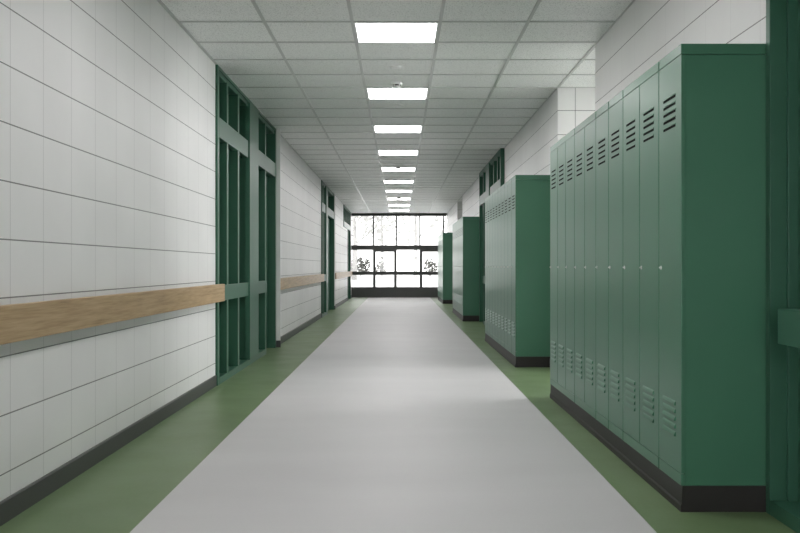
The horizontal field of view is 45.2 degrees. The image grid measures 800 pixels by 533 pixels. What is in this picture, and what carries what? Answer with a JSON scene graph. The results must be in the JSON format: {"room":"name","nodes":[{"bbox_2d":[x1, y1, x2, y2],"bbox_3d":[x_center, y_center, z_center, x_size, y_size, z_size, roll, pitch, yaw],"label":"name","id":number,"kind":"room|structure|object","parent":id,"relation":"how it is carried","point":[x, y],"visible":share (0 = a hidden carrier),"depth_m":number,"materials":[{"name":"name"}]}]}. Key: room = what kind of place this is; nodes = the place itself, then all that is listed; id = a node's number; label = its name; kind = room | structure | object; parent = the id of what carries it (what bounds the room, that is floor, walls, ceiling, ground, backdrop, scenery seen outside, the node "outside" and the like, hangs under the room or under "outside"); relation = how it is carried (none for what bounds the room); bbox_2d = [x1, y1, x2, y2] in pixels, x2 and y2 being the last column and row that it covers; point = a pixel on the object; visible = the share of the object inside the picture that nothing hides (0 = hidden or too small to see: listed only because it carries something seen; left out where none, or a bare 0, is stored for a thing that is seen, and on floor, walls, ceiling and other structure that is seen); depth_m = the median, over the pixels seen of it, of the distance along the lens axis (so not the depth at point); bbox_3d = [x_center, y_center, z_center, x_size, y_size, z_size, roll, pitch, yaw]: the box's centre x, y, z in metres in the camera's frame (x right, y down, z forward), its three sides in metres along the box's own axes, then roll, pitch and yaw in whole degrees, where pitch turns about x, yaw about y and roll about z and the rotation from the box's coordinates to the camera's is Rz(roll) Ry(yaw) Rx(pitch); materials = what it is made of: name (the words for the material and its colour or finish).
{"room":"school corridor","nodes":[
{"label":"school corridor","id":0,"kind":"room"},
{"bbox_2d":[0,0,214,500],"bbox_3d":[-1.725,-0.367,0.475,0.200,2.834,15.950,0,0,0],"label":"wall","id":1,"kind":"structure","parent":0,"point":[107,107],"depth_m":5.12,"materials":[{"name":"white tile"}]},
{"bbox_2d":[0,375,216,525],"bbox_3d":[-1.619,1.002,0.475,0.011,0.095,15.950,0,0,0],"label":"baseboard","id":2,"kind":"structure","parent":1,"relation":"attached to","point":[23,499],"depth_m":4.98,"materials":[{"name":"grey plastic"}]},
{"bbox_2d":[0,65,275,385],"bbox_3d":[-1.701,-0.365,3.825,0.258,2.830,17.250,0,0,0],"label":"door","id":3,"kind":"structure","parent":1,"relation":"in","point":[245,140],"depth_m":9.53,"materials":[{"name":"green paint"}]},
{"bbox_2d":[281,137,320,335],"bbox_3d":[-1.725,-0.367,16.100,0.200,2.834,7.300,0,0,0],"label":"wall","id":4,"kind":"structure","parent":0,"point":[300,186],"depth_m":15.52,"materials":[{"name":"white tile"}]},
{"bbox_2d":[276,129,280,340],"bbox_3d":[-1.589,-0.412,12.465,0.072,2.744,0.030,0,0,0],"label":"trim","id":5,"kind":"structure","parent":4,"relation":"attached to","point":[278,131],"depth_m":12.45,"materials":[{"name":"white paint"}]},
{"bbox_2d":[276,340,280,346],"bbox_3d":[-1.587,1.005,12.464,0.075,0.090,0.035,0,0,0],"label":"trim","id":6,"kind":"structure","parent":4,"relation":"attached to","point":[278,343],"depth_m":12.45,"materials":[{"name":"grey plastic"}]},
{"bbox_2d":[281,313,321,343],"bbox_3d":[-1.619,1.002,16.115,0.011,0.095,7.270,0,0,0],"label":"baseboard","id":7,"kind":"structure","parent":4,"relation":"attached to","point":[301,327],"depth_m":15.42,"materials":[{"name":"grey plastic"}]},
{"bbox_2d":[281,180,333,316],"bbox_3d":[-1.701,-0.365,18.055,0.258,2.830,10.790,0,0,0],"label":"window","id":8,"kind":"structure","parent":4,"relation":"in","point":[327,196],"depth_m":20.75,"materials":[{"name":"green paint"}]},
{"bbox_2d":[335,196,347,303],"bbox_3d":[-1.725,-0.367,26.600,0.200,2.834,6.300,0,0,0],"label":"wall","id":9,"kind":"structure","parent":0,"point":[338,205],"depth_m":26.22,"materials":[{"name":"white paint"}]},
{"bbox_2d":[334,193,334,305],"bbox_3d":[-1.605,-0.412,23.465,0.040,2.744,0.030,0,0,0],"label":"trim","id":10,"kind":"structure","parent":9,"relation":"attached to","point":[334,193],"depth_m":23.45,"materials":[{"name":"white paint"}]},
{"bbox_2d":[335,297,347,307],"bbox_3d":[-1.619,1.002,26.615,0.011,0.095,6.270,0,0,0],"label":"baseboard","id":11,"kind":"structure","parent":9,"relation":"attached to","point":[346,299],"depth_m":26.48,"materials":[{"name":"grey plastic"}]},
{"bbox_2d":[335,271,351,278],"bbox_3d":[-1.599,0.233,27.630,0.053,0.155,7.940,0,0,0],"label":"handrail","id":12,"kind":"object","parent":9,"relation":"attached to","point":[338,275],"visible":1,"depth_m":26.25,"materials":[{"name":"brown wood"}]},
{"bbox_2d":[343,205,350,230],"bbox_3d":[-1.715,-1.465,29.425,0.220,0.630,3.750,0,0,0],"label":"window","id":13,"kind":"structure","parent":9,"relation":"in","point":[346,213],"depth_m":28.87,"materials":[{"name":"glass"}]},
{"bbox_2d":[348,231,350,298],"bbox_3d":[-1.688,-0.050,30.525,0.165,2.200,1.550,0,0,0],"label":"door","id":14,"kind":"structure","parent":9,"relation":"in","point":[349,232],"depth_m":31.21,"materials":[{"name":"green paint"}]},
{"bbox_2d":[351,213,351,294],"bbox_3d":[-1.725,-0.367,31.800,0.200,2.834,1.000,0,0,0],"label":"wall","id":15,"kind":"structure","parent":0,"point":[351,213],"depth_m":32.17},
{"bbox_2d":[352,213,446,249],"bbox_3d":[-0.043,-0.367,32.235,3.229,2.834,0.130,0,0,0],"label":"window","id":16,"kind":"structure","parent":15,"relation":"in","point":[354,247],"depth_m":32.19,"materials":[{"name":"brown metal"}]},
{"bbox_2d":[352,271,372,297],"bbox_3d":[-1.280,0.242,32.248,0.755,1.608,0.105,0,0,0],"label":"window","id":17,"kind":"structure","parent":16,"relation":"attached to","point":[357,292],"depth_m":32.21,"materials":[{"name":"brown metal"}]},
{"bbox_2d":[373,250,396,297],"bbox_3d":[-0.508,0.245,32.248,0.788,1.603,0.105,0,0,0],"label":"door","id":18,"kind":"structure","parent":16,"relation":"attached to","point":[378,292],"depth_m":32.20,"materials":[{"name":"brown metal"}]},
{"bbox_2d":[397,271,419,297],"bbox_3d":[0.275,0.242,32.248,0.778,1.608,0.105,0,0,0],"label":"window","id":19,"kind":"structure","parent":16,"relation":"attached to","point":[402,292],"depth_m":32.21,"materials":[{"name":"brown metal"}]},
{"bbox_2d":[420,250,437,297],"bbox_3d":[1.060,0.245,32.248,0.792,1.603,0.105,0,0,0],"label":"door","id":20,"kind":"structure","parent":16,"relation":"attached to","point":[425,292],"depth_m":32.20,"materials":[{"name":"brown metal"}]},
{"bbox_2d":[161,0,632,212],"bbox_3d":[1.637,-1.859,12.325,7.125,0.150,40.050,0,0,0],"label":"ceiling","id":21,"kind":"structure","parent":0,"point":[183,10],"depth_m":8.65,"materials":[{"name":"tile"}]},
{"bbox_2d":[354,23,437,42],"bbox_3d":[-0.027,-1.789,7.305,0.616,0.030,0.616,0,0,0],"label":"recessed light","id":22,"kind":"object","parent":21,"relation":"in","point":[365,32],"visible":0.89,"depth_m":7.29,"materials":[{"name":"white plastic"}]},
{"bbox_2d":[157,0,634,212],"bbox_3d":[1.688,-1.781,12.350,6.625,0.008,39.700,0,0,0],"label":"ceiling grid","id":23,"kind":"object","parent":21,"relation":"attached to","point":[161,3],"depth_m":8.89,"materials":[{"name":"grey metal"}]},
{"bbox_2d":[390,65,402,68],"bbox_3d":[-0.030,-1.778,8.580,0.120,0.012,0.120,0,0,0],"label":"ceiling sensor","id":24,"kind":"object","parent":21,"relation":"attached to","point":[396,66],"visible":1,"depth_m":8.55,"materials":[{"name":"white plastic"}]},
{"bbox_2d":[366,88,427,98],"bbox_3d":[-0.027,-1.789,9.865,0.616,0.030,0.616,0,0,0],"label":"recessed light","id":25,"kind":"object","parent":21,"relation":"in","point":[373,93],"visible":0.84,"depth_m":9.86,"materials":[{"name":"white plastic"}]},
{"bbox_2d":[391,82,402,88],"bbox_3d":[-0.030,-1.756,9.320,0.110,0.055,0.110,0,0,0],"label":"smoke detector","id":26,"kind":"object","parent":21,"relation":"attached to","point":[396,85],"visible":1,"depth_m":9.29,"materials":[{"name":"white plastic"}]},
{"bbox_2d":[374,126,421,132],"bbox_3d":[-0.027,-1.789,12.425,0.616,0.030,0.616,0,0,0],"label":"recessed light","id":27,"kind":"object","parent":21,"relation":"in","point":[378,129],"visible":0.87,"depth_m":12.45,"materials":[{"name":"white plastic"}]},
{"bbox_2d":[378,150,417,154],"bbox_3d":[-0.027,-1.789,14.985,0.616,0.030,0.616,0,0,0],"label":"recessed light","id":28,"kind":"object","parent":21,"relation":"in","point":[381,152],"visible":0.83,"depth_m":14.97,"materials":[{"name":"white plastic"}]},
{"bbox_2d":[381,168,415,170],"bbox_3d":[-0.027,-1.789,17.545,0.616,0.030,0.616,0,0,0],"label":"recessed light","id":29,"kind":"object","parent":21,"relation":"in","point":[383,169],"visible":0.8,"depth_m":17.59,"materials":[{"name":"white plastic"}]},
{"bbox_2d":[384,180,413,182],"bbox_3d":[-0.027,-1.789,20.105,0.616,0.030,0.616,0,0,0],"label":"recessed light","id":30,"kind":"object","parent":21,"relation":"in","point":[385,181],"visible":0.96,"depth_m":20.07,"materials":[{"name":"white plastic"}]},
{"bbox_2d":[385,181,412,182],"bbox_3d":[-0.027,-1.780,20.105,0.592,0.007,0.592,0,0,0],"label":"diffuser","id":31,"kind":"object","parent":30,"relation":"attached to","point":[385,181],"depth_m":20.19,"materials":[{"name":"white plastic"}]},
{"bbox_2d":[386,190,411,191],"bbox_3d":[-0.027,-1.789,22.665,0.616,0.030,0.616,0,0,0],"label":"recessed light","id":32,"kind":"object","parent":21,"relation":"in","point":[386,190],"visible":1,"depth_m":22.58,"materials":[{"name":"white plastic"}]},
{"bbox_2d":[387,198,410,199],"bbox_3d":[-0.027,-1.789,25.225,0.616,0.030,0.616,0,0,0],"label":"recessed light","id":33,"kind":"object","parent":21,"relation":"in","point":[387,198],"visible":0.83,"depth_m":25.44,"materials":[{"name":"white plastic"}]},
{"bbox_2d":[388,204,409,205],"bbox_3d":[-0.027,-1.789,27.785,0.616,0.030,0.616,0,0,0],"label":"recessed light","id":34,"kind":"object","parent":21,"relation":"in","point":[388,204],"visible":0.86,"depth_m":27.70,"materials":[{"name":"white plastic"}]},
{"bbox_2d":[0,298,795,532],"bbox_3d":[1.637,1.110,12.325,7.125,0.120,40.050,0,0,0],"label":"floor","id":35,"kind":"structure","parent":0,"point":[379,415],"depth_m":5.39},
{"bbox_2d":[438,236,438,296],"bbox_3d":[1.381,-0.008,30.054,0.377,1.894,1.070,0,0,0],"label":"locker","id":36,"kind":"object","parent":35,"relation":"on","point":[438,236],"visible":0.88,"depth_m":30.00,"materials":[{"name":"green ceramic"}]},
{"bbox_2d":[439,235,439,296],"bbox_3d":[1.381,-0.008,29.156,0.377,1.894,0.711,0,0,0],"label":"locker","id":37,"kind":"object","parent":35,"relation":"on","point":[439,235],"visible":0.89,"depth_m":29.25,"materials":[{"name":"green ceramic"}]},
{"bbox_2d":[440,234,440,297],"bbox_3d":[1.381,-0.008,28.617,0.377,1.894,0.351,0,0,0],"label":"locker","id":38,"kind":"object","parent":35,"relation":"on","point":[440,234],"visible":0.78,"depth_m":28.52,"materials":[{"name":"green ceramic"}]},
{"bbox_2d":[441,234,441,298],"bbox_3d":[1.381,-0.008,27.719,0.377,1.894,0.711,0,0,0],"label":"locker","id":39,"kind":"object","parent":35,"relation":"on","point":[441,234],"visible":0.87,"depth_m":27.84,"materials":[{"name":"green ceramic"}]},
{"bbox_2d":[438,297,452,303],"bbox_3d":[1.385,0.995,28.797,0.369,0.111,3.589,0,0,0],"label":"plinth","id":40,"kind":"object","parent":35,"relation":"on","point":[439,298],"visible":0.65,"depth_m":27.00,"materials":[{"name":"black plastic"}]},
{"bbox_2d":[442,233,452,299],"bbox_3d":[1.381,-0.008,27.180,0.377,1.894,0.351,0,0,0],"label":"locker","id":41,"kind":"object","parent":35,"relation":"on","point":[447,238],"visible":0.85,"depth_m":27.01,"materials":[{"name":"green metal"}]},
{"bbox_2d":[452,223,454,308],"bbox_3d":[1.381,-0.008,21.424,0.377,1.894,1.070,0,0,0],"label":"locker","id":42,"kind":"object","parent":35,"relation":"on","point":[453,294],"visible":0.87,"depth_m":21.33,"materials":[{"name":"green metal"}]},
{"bbox_2d":[455,222,456,310],"bbox_3d":[1.381,-0.008,20.526,0.377,1.894,0.711,0,0,0],"label":"locker","id":43,"kind":"object","parent":35,"relation":"on","point":[455,222],"visible":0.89,"depth_m":20.45,"materials":[{"name":"green metal"}]},
{"bbox_2d":[457,221,457,310],"bbox_3d":[1.381,-0.008,19.987,0.377,1.894,0.351,0,0,0],"label":"locker","id":44,"kind":"object","parent":35,"relation":"on","point":[457,221],"visible":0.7,"depth_m":20.09,"materials":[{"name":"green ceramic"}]},
{"bbox_2d":[458,220,458,311],"bbox_3d":[1.381,-0.008,19.628,0.377,1.894,0.351,0,0,0],"label":"locker","id":45,"kind":"object","parent":35,"relation":"on","point":[458,220],"visible":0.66,"depth_m":19.75,"materials":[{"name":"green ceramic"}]},
{"bbox_2d":[459,218,461,313],"bbox_3d":[1.381,-0.008,19.089,0.377,1.894,0.711,0,0,0],"label":"locker","id":46,"kind":"object","parent":35,"relation":"on","point":[460,220],"visible":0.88,"depth_m":19.09,"materials":[{"name":"green metal"}]},
{"bbox_2d":[452,308,478,320],"bbox_3d":[1.385,0.995,20.166,0.369,0.111,3.589,0,0,0],"label":"plinth","id":47,"kind":"object","parent":35,"relation":"on","point":[460,316],"visible":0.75,"depth_m":18.37,"materials":[{"name":"black plastic"}]},
{"bbox_2d":[462,217,478,315],"bbox_3d":[1.381,-0.008,18.550,0.377,1.894,0.351,0,0,0],"label":"locker","id":48,"kind":"object","parent":35,"relation":"on","point":[470,225],"visible":0.97,"depth_m":18.38,"materials":[{"name":"green metal"}]},
{"bbox_2d":[485,194,491,337],"bbox_3d":[1.381,-0.008,13.054,0.377,1.894,1.070,0,0,0],"label":"locker","id":49,"kind":"object","parent":35,"relation":"on","point":[488,201],"visible":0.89,"depth_m":13.05,"materials":[{"name":"green metal"}]},
{"bbox_2d":[492,189,497,342],"bbox_3d":[1.381,-0.008,12.156,0.377,1.894,0.711,0,0,0],"label":"locker","id":50,"kind":"object","parent":35,"relation":"on","point":[494,194],"visible":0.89,"depth_m":12.10,"materials":[{"name":"green metal"}]},
{"bbox_2d":[498,187,500,344],"bbox_3d":[1.381,-0.008,11.617,0.377,1.894,0.351,0,0,0],"label":"locker","id":51,"kind":"object","parent":35,"relation":"on","point":[499,189],"visible":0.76,"depth_m":11.61,"materials":[{"name":"green metal"}]},
{"bbox_2d":[501,184,504,346],"bbox_3d":[1.381,-0.008,11.258,0.377,1.894,0.351,0,0,0],"label":"locker","id":52,"kind":"object","parent":35,"relation":"on","point":[502,186],"visible":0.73,"depth_m":11.27,"materials":[{"name":"green metal"}]},
{"bbox_2d":[504,178,511,352],"bbox_3d":[1.381,-0.008,10.719,0.377,1.894,0.711,0,0,0],"label":"locker","id":53,"kind":"object","parent":35,"relation":"on","point":[508,185],"visible":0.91,"depth_m":10.65,"materials":[{"name":"green metal"}]},
{"bbox_2d":[485,333,549,366],"bbox_3d":[1.385,0.995,11.796,0.369,0.111,3.589,0,0,0],"label":"plinth","id":54,"kind":"object","parent":35,"relation":"on","point":[515,361],"visible":0.6,"depth_m":10.00,"materials":[{"name":"black plastic"}]},
{"bbox_2d":[512,175,549,356],"bbox_3d":[1.381,-0.008,10.180,0.377,1.894,0.351,0,0,0],"label":"locker","id":55,"kind":"object","parent":35,"relation":"on","point":[530,193],"visible":0.96,"depth_m":10.01,"materials":[{"name":"green metal"}]},
{"bbox_2d":[512,321,514,336],"bbox_3d":[1.200,0.664,10.185,0.008,0.154,0.195,0,0,0],"label":"vent","id":56,"kind":"object","parent":55,"relation":"attached to","point":[513,322],"depth_m":10.15,"materials":[{"name":"green metal"}]},
{"bbox_2d":[550,128,574,401],"bbox_3d":[1.381,-0.008,7.158,0.377,1.894,1.070,0,0,0],"label":"locker","id":57,"kind":"object","parent":35,"relation":"on","point":[562,153],"visible":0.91,"depth_m":7.11,"materials":[{"name":"green metal"}]},
{"bbox_2d":[551,341,555,361],"bbox_3d":[1.200,0.664,7.522,0.008,0.154,0.195,0,0,0],"label":"vent","id":58,"kind":"object","parent":57,"relation":"attached to","point":[553,343],"depth_m":7.50,"materials":[{"name":"green metal"}]},
{"bbox_2d":[551,168,555,188],"bbox_3d":[1.202,-0.686,7.522,0.004,0.147,0.190,0,0,0],"label":"vent","id":59,"kind":"object","parent":57,"relation":"attached to","point":[553,170],"depth_m":7.53,"materials":[{"name":"green metal"}]},
{"bbox_2d":[558,344,563,366],"bbox_3d":[1.200,0.664,7.163,0.008,0.154,0.195,0,0,0],"label":"vent","id":60,"kind":"object","parent":57,"relation":"attached to","point":[560,346],"depth_m":7.15,"materials":[{"name":"green metal"}]},
{"bbox_2d":[559,164,562,184],"bbox_3d":[1.202,-0.686,7.163,0.004,0.147,0.190,0,0,0],"label":"vent","id":61,"kind":"object","parent":57,"relation":"attached to","point":[560,165],"depth_m":7.17,"materials":[{"name":"green metal"}]},
{"bbox_2d":[566,348,571,372],"bbox_3d":[1.200,0.664,6.804,0.008,0.154,0.195,0,0,0],"label":"vent","id":62,"kind":"object","parent":57,"relation":"attached to","point":[569,350],"depth_m":6.81,"materials":[{"name":"green metal"}]},
{"bbox_2d":[567,158,571,180],"bbox_3d":[1.202,-0.686,6.804,0.004,0.147,0.190,0,0,0],"label":"vent","id":63,"kind":"object","parent":57,"relation":"attached to","point":[569,160],"depth_m":6.81,"materials":[{"name":"green metal"}]},
{"bbox_2d":[574,111,595,418],"bbox_3d":[1.381,-0.008,6.260,0.377,1.894,0.711,0,0,0],"label":"locker","id":64,"kind":"object","parent":35,"relation":"on","point":[585,132],"visible":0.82,"depth_m":6.20,"materials":[{"name":"green metal"}]},
{"bbox_2d":[575,353,581,378],"bbox_3d":[1.200,0.664,6.444,0.008,0.154,0.195,0,0,0],"label":"vent","id":65,"kind":"object","parent":64,"relation":"attached to","point":[578,374],"depth_m":6.44,"materials":[{"name":"green metal"}]},
{"bbox_2d":[576,152,581,175],"bbox_3d":[1.202,-0.686,6.444,0.004,0.147,0.190,0,0,0],"label":"vent","id":66,"kind":"object","parent":64,"relation":"attached to","point":[578,154],"depth_m":6.45,"materials":[{"name":"green metal"}]},
{"bbox_2d":[586,358,592,384],"bbox_3d":[1.200,0.664,6.085,0.008,0.154,0.195,0,0,0],"label":"vent","id":67,"kind":"object","parent":64,"relation":"attached to","point":[589,361],"depth_m":6.08,"materials":[{"name":"green metal"}]},
{"bbox_2d":[586,145,592,170],"bbox_3d":[1.202,-0.686,6.085,0.004,0.147,0.190,0,0,0],"label":"vent","id":68,"kind":"object","parent":64,"relation":"attached to","point":[589,148],"depth_m":6.09,"materials":[{"name":"green metal"}]},
{"bbox_2d":[595,101,608,428],"bbox_3d":[1.381,-0.008,5.721,0.377,1.894,0.351,0,0,0],"label":"locker","id":69,"kind":"object","parent":35,"relation":"on","point":[602,114],"visible":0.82,"depth_m":5.68,"materials":[{"name":"green metal"}]},
{"bbox_2d":[597,363,604,392],"bbox_3d":[1.200,0.664,5.726,0.008,0.154,0.195,0,0,0],"label":"vent","id":70,"kind":"object","parent":69,"relation":"attached to","point":[600,366],"depth_m":5.73,"materials":[{"name":"green metal"}]},
{"bbox_2d":[598,138,604,165],"bbox_3d":[1.202,-0.686,5.726,0.004,0.147,0.190,0,0,0],"label":"vent","id":71,"kind":"object","parent":69,"relation":"attached to","point":[601,141],"depth_m":5.73,"materials":[{"name":"green metal"}]},
{"bbox_2d":[608,90,623,439],"bbox_3d":[1.381,-0.008,5.362,0.377,1.894,0.351,0,0,0],"label":"locker","id":72,"kind":"object","parent":35,"relation":"on","point":[615,267],"visible":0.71,"depth_m":5.34,"materials":[{"name":"green metal"}]},
{"bbox_2d":[610,370,618,401],"bbox_3d":[1.200,0.664,5.367,0.008,0.154,0.195,0,0,0],"label":"vent","id":73,"kind":"object","parent":72,"relation":"attached to","point":[614,374],"depth_m":5.37,"materials":[{"name":"green metal"}]},
{"bbox_2d":[611,129,618,158],"bbox_3d":[1.202,-0.686,5.367,0.004,0.147,0.190,0,0,0],"label":"vent","id":74,"kind":"object","parent":72,"relation":"attached to","point":[614,132],"depth_m":5.37,"materials":[{"name":"green metal"}]},
{"bbox_2d":[623,62,659,467],"bbox_3d":[1.381,-0.008,4.823,0.377,1.894,0.711,0,0,0],"label":"locker","id":75,"kind":"object","parent":35,"relation":"on","point":[641,97],"visible":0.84,"depth_m":4.78,"materials":[{"name":"green metal"}]},
{"bbox_2d":[625,377,634,410],"bbox_3d":[1.200,0.664,5.007,0.008,0.154,0.195,0,0,0],"label":"vent","id":76,"kind":"object","parent":75,"relation":"attached to","point":[629,381],"depth_m":5.01,"materials":[{"name":"green metal"}]},
{"bbox_2d":[626,119,634,150],"bbox_3d":[1.202,-0.686,5.007,0.004,0.147,0.190,0,0,0],"label":"vent","id":77,"kind":"object","parent":75,"relation":"attached to","point":[630,123],"depth_m":5.01,"materials":[{"name":"green metal"}]},
{"bbox_2d":[642,385,653,422],"bbox_3d":[1.200,0.664,4.648,0.008,0.154,0.195,0,0,0],"label":"vent","id":78,"kind":"object","parent":75,"relation":"attached to","point":[647,390],"depth_m":4.65,"materials":[{"name":"green metal"}]},
{"bbox_2d":[643,107,653,142],"bbox_3d":[1.202,-0.686,4.648,0.004,0.147,0.190,0,0,0],"label":"vent","id":79,"kind":"object","parent":75,"relation":"attached to","point":[648,112],"depth_m":4.65,"materials":[{"name":"green metal"}]},
{"bbox_2d":[550,385,765,511],"bbox_3d":[1.385,0.995,5.901,0.369,0.111,3.589,0,0,0],"label":"plinth","id":80,"kind":"object","parent":35,"relation":"on","point":[684,498],"visible":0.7,"depth_m":4.25,"materials":[{"name":"black plastic"}]},
{"bbox_2d":[659,44,765,485],"bbox_3d":[1.381,-0.008,4.284,0.377,1.894,0.351,0,0,0],"label":"locker","id":81,"kind":"object","parent":35,"relation":"on","point":[712,97],"visible":1,"depth_m":4.11,"materials":[{"name":"green metal"}]},
{"bbox_2d":[662,395,675,435],"bbox_3d":[1.200,0.664,4.289,0.008,0.154,0.195,0,0,0],"label":"vent","id":82,"kind":"object","parent":81,"relation":"attached to","point":[668,401],"depth_m":4.28,"materials":[{"name":"green metal"}]},
{"bbox_2d":[663,93,674,131],"bbox_3d":[1.202,-0.686,4.289,0.004,0.147,0.190,0,0,0],"label":"vent","id":83,"kind":"object","parent":81,"relation":"attached to","point":[669,98],"depth_m":4.29,"materials":[{"name":"green metal"}]},
{"bbox_2d":[447,203,456,232],"bbox_3d":[1.672,-0.367,29.300,0.200,2.834,6.000,0,0,0],"label":"wall","id":84,"kind":"structure","parent":0,"point":[452,214],"depth_m":29.30,"materials":[{"name":"white paint"}]},
{"bbox_2d":[457,201,461,220],"bbox_3d":[3.287,-0.367,26.399,3.426,2.834,0.202,0,0,0],"label":"wall","id":85,"kind":"structure","parent":0,"point":[459,203],"depth_m":26.30,"materials":[{"name":"white paint"}]},
{"bbox_2d":[462,178,478,216],"bbox_3d":[1.672,-0.367,21.240,0.200,2.834,5.820,0,0,0],"label":"wall","id":86,"kind":"structure","parent":0,"point":[470,199],"depth_m":21.11,"materials":[{"name":"white paint"}]},
{"bbox_2d":[505,88,557,182],"bbox_3d":[1.672,-0.367,12.000,0.200,2.834,4.860,0,0,0],"label":"wall","id":87,"kind":"structure","parent":0,"point":[528,152],"depth_m":11.14,"materials":[{"name":"white paint"}]},
{"bbox_2d":[479,148,504,324],"bbox_3d":[1.616,-0.365,16.380,0.240,2.830,3.900,0,0,0],"label":"window","id":88,"kind":"structure","parent":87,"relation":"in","point":[492,176],"depth_m":17.43,"materials":[{"name":"green paint"}]},
{"bbox_2d":[558,88,594,140],"bbox_3d":[3.287,-0.367,9.669,3.426,2.834,0.202,0,0,0],"label":"wall","id":89,"kind":"structure","parent":0,"point":[575,105],"depth_m":9.57,"materials":[{"name":"white paint"}]},
{"bbox_2d":[595,0,765,110],"bbox_3d":[1.672,-0.367,5.915,0.200,2.834,3.624,0,0,0],"label":"wall","id":90,"kind":"structure","parent":0,"point":[647,31],"depth_m":5.77,"materials":[{"name":"white paint"}]},
{"bbox_2d":[766,0,799,532],"bbox_3d":[1.631,-0.365,2.082,0.243,2.830,4.043,0,0,0],"label":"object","id":91,"kind":"structure","parent":90,"relation":"in","point":[782,16],"depth_m":4.06,"materials":[{"name":"green paint"}]},
{"label":"outside","id":92,"kind":"structure","parent":0,"visible":0},
{"bbox_2d":[352,275,437,286],"bbox_3d":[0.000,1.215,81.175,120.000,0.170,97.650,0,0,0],"label":"ground","id":93,"kind":"structure","parent":92,"point":[363,280],"depth_m":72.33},
{"bbox_2d":[357,256,370,275],"bbox_3d":[-4.603,-0.062,111.994,2.597,2.409,1.684,0,0,0],"label":"bush","id":94,"kind":"object","parent":93,"relation":"on","point":[362,266],"visible":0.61,"depth_m":111.74,"materials":[{"name":"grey plant"}]},
{"bbox_2d":[352,216,395,279],"bbox_3d":[-3.983,-4.451,79.980,7.400,11.170,7.186,0,0,0],"label":"tree","id":95,"kind":"object","parent":93,"relation":"on","point":[366,218],"visible":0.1,"depth_m":79.83,"materials":[{"name":"grey plant"}]},
{"bbox_2d":[376,261,386,275],"bbox_3d":[-2.184,0.233,112.016,1.385,1.814,1.680,0,0,0],"label":"bush","id":96,"kind":"object","parent":93,"relation":"on","point":[383,268],"visible":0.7,"depth_m":111.81,"materials":[{"name":"grey plant"}]},
{"bbox_2d":[352,216,413,275],"bbox_3d":[-2.574,-5.215,115.981,8.657,12.697,8.478,0,0,0],"label":"tree","id":97,"kind":"object","parent":93,"relation":"on","point":[388,217],"visible":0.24,"depth_m":115.97,"materials":[{"name":"grey plant"}]},
{"bbox_2d":[382,216,446,276],"bbox_3d":[1.265,-6.315,99.931,9.604,14.896,9.519,0,0,0],"label":"tree","id":98,"kind":"object","parent":93,"relation":"on","point":[415,263],"visible":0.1,"depth_m":99.95,"materials":[{"name":"grey plant"}]},
{"bbox_2d":[423,258,437,275],"bbox_3d":[3.615,0.065,111.990,1.876,2.150,1.714,0,0,0],"label":"bush","id":99,"kind":"object","parent":93,"relation":"on","point":[426,263],"visible":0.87,"depth_m":111.83,"materials":[{"name":"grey plant"}]},
{"bbox_2d":[432,216,446,227],"bbox_3d":[5.113,-5.212,78.035,7.829,12.691,7.433,0,0,0],"label":"tree","id":100,"kind":"object","parent":93,"relation":"on","point":[436,220],"visible":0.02,"depth_m":79.67,"materials":[{"name":"grey plant"}]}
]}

